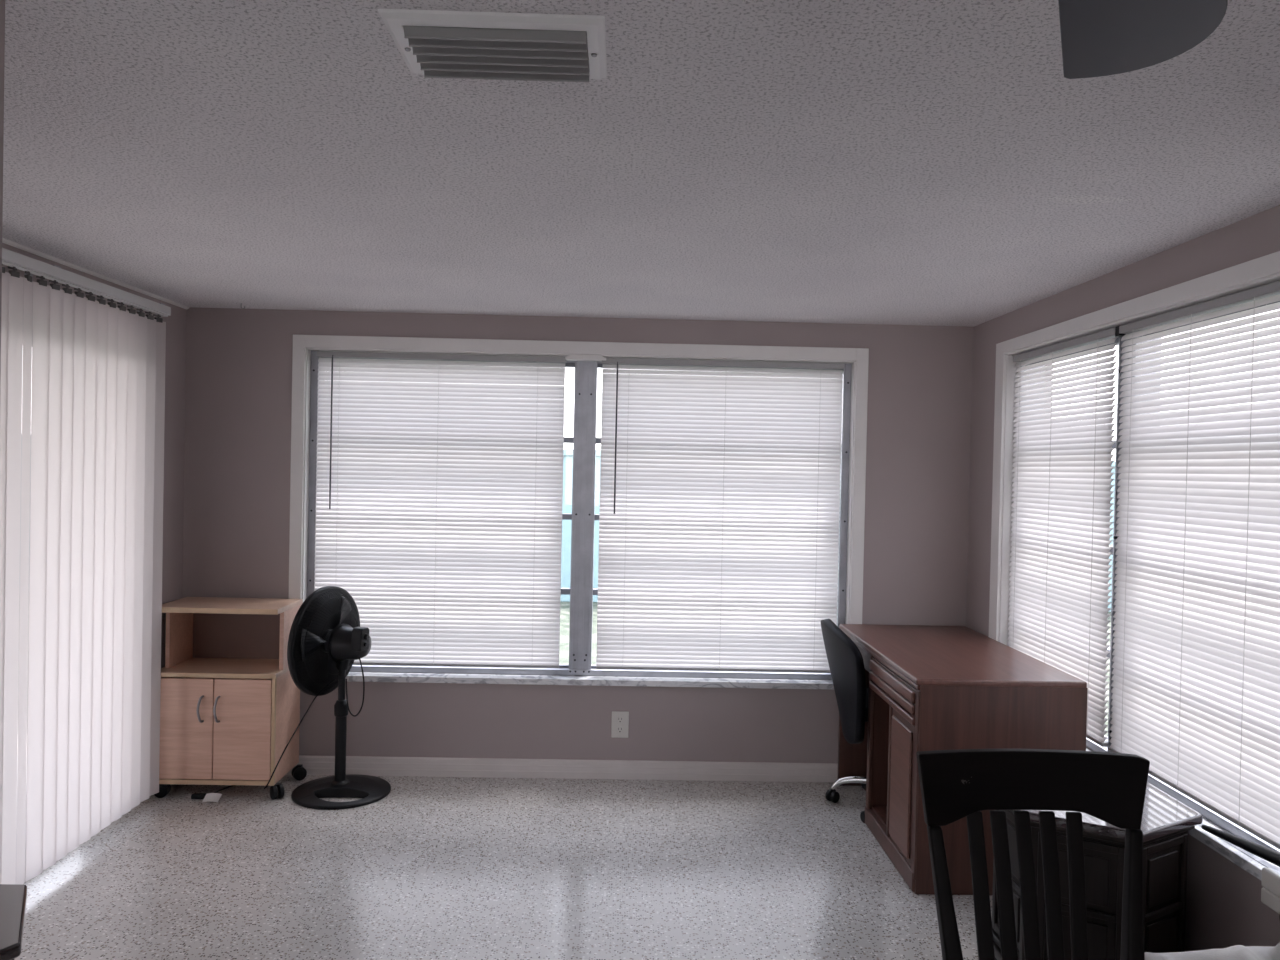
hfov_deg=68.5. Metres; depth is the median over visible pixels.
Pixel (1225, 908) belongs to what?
wall
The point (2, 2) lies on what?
wall partition
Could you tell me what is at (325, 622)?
grille
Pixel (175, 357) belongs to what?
wall
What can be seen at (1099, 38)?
ceiling fan
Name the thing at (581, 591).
window
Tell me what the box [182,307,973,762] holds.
wall
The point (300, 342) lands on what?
trim
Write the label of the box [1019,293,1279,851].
window
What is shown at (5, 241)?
trim
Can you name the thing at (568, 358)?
trim
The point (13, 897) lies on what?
end table
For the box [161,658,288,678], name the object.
shelf
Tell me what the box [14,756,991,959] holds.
floor
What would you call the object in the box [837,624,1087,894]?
desk
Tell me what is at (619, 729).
receptacle
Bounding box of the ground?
[18,597,1110,736]
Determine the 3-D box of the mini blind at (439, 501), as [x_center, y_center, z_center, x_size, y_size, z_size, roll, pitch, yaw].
[-0.960,0.146,4.496,1.182,1.493,0.043,1,1,-1]
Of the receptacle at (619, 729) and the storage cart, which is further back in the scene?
the receptacle at (619, 729)
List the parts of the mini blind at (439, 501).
ladder cord, ladder cord, rail, ladder cord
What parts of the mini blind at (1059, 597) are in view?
ladder cord, ladder cord, ladder cord, rail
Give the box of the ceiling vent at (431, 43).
[377,8,606,82]
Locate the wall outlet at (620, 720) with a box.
[611,711,628,737]
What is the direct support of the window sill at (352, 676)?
attached to the wall at (238, 389)
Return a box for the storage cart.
[154,597,306,799]
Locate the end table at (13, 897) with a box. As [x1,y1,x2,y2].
[0,884,26,959]
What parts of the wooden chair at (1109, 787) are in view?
post, crest rail, post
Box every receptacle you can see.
[616,726,622,732]
[617,716,623,722]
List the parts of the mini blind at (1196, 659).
ladder cord, ladder cord, rail, ladder cord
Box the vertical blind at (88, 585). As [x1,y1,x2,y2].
[0,248,170,883]
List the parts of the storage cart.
door, handle, handle, door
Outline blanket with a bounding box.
[1145,942,1279,959]
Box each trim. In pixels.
[2,238,189,309]
[288,335,868,623]
[565,356,605,360]
[989,251,1279,641]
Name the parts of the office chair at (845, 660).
backrest, arm, seat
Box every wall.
[2,243,186,667]
[20,441,1114,611]
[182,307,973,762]
[966,205,1279,951]
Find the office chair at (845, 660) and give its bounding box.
[821,619,868,822]
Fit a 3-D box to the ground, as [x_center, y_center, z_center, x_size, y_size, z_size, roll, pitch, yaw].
[-0.323,1.560,14.019,60.000,0.120,52.000,1,1,-1]
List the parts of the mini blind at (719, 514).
ladder cord, rail, ladder cord, ladder cord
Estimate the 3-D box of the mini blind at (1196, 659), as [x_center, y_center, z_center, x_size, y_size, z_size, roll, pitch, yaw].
[1.653,0.211,2.615,0.035,1.460,1.233,1,1,-1]
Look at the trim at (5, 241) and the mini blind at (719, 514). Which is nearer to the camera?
the trim at (5, 241)
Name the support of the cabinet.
on the floor
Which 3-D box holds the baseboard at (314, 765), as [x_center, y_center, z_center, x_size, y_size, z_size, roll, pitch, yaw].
[-0.314,1.381,4.490,3.740,0.087,0.016,1,1,-1]
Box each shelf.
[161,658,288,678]
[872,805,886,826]
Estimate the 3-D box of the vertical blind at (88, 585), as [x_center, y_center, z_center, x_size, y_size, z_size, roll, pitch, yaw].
[-2.075,0.309,2.972,0.112,2.094,2.178,1,1,-1]
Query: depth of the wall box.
2.33 m
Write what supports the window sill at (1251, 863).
attached to the wall at (1225, 908)
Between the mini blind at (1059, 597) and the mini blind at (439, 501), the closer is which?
the mini blind at (1059, 597)
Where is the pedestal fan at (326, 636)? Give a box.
[186,586,390,809]
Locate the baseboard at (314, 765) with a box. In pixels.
[286,755,837,782]
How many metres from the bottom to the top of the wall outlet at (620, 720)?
0.126 m
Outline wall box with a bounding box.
[1261,867,1279,913]
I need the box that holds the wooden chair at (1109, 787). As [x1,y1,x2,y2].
[916,749,1149,959]
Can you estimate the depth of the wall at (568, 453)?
11.70 m
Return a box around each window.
[307,351,851,679]
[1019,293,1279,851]
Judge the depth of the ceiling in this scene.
2.15 m
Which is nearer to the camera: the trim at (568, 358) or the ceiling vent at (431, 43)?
the ceiling vent at (431, 43)
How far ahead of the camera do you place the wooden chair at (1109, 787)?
1.87 m
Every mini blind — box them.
[314,351,565,667]
[596,358,843,672]
[1007,326,1125,746]
[1109,281,1279,849]
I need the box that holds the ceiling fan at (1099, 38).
[1058,0,1227,78]
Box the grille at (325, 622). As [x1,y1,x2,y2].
[295,590,359,691]
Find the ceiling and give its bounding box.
[2,0,1279,326]
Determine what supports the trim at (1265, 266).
attached to the wall at (1225, 908)
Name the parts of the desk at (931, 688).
panel, pencil drawer, corner post, panel, moulding, rail, drawer, raised panel, door, corner post, panel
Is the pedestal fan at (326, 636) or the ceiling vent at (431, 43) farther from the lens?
the pedestal fan at (326, 636)
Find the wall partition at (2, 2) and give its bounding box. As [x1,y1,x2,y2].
[0,0,4,383]
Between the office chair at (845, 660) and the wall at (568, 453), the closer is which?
the office chair at (845, 660)
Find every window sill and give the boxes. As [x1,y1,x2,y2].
[345,672,833,689]
[1086,747,1279,880]

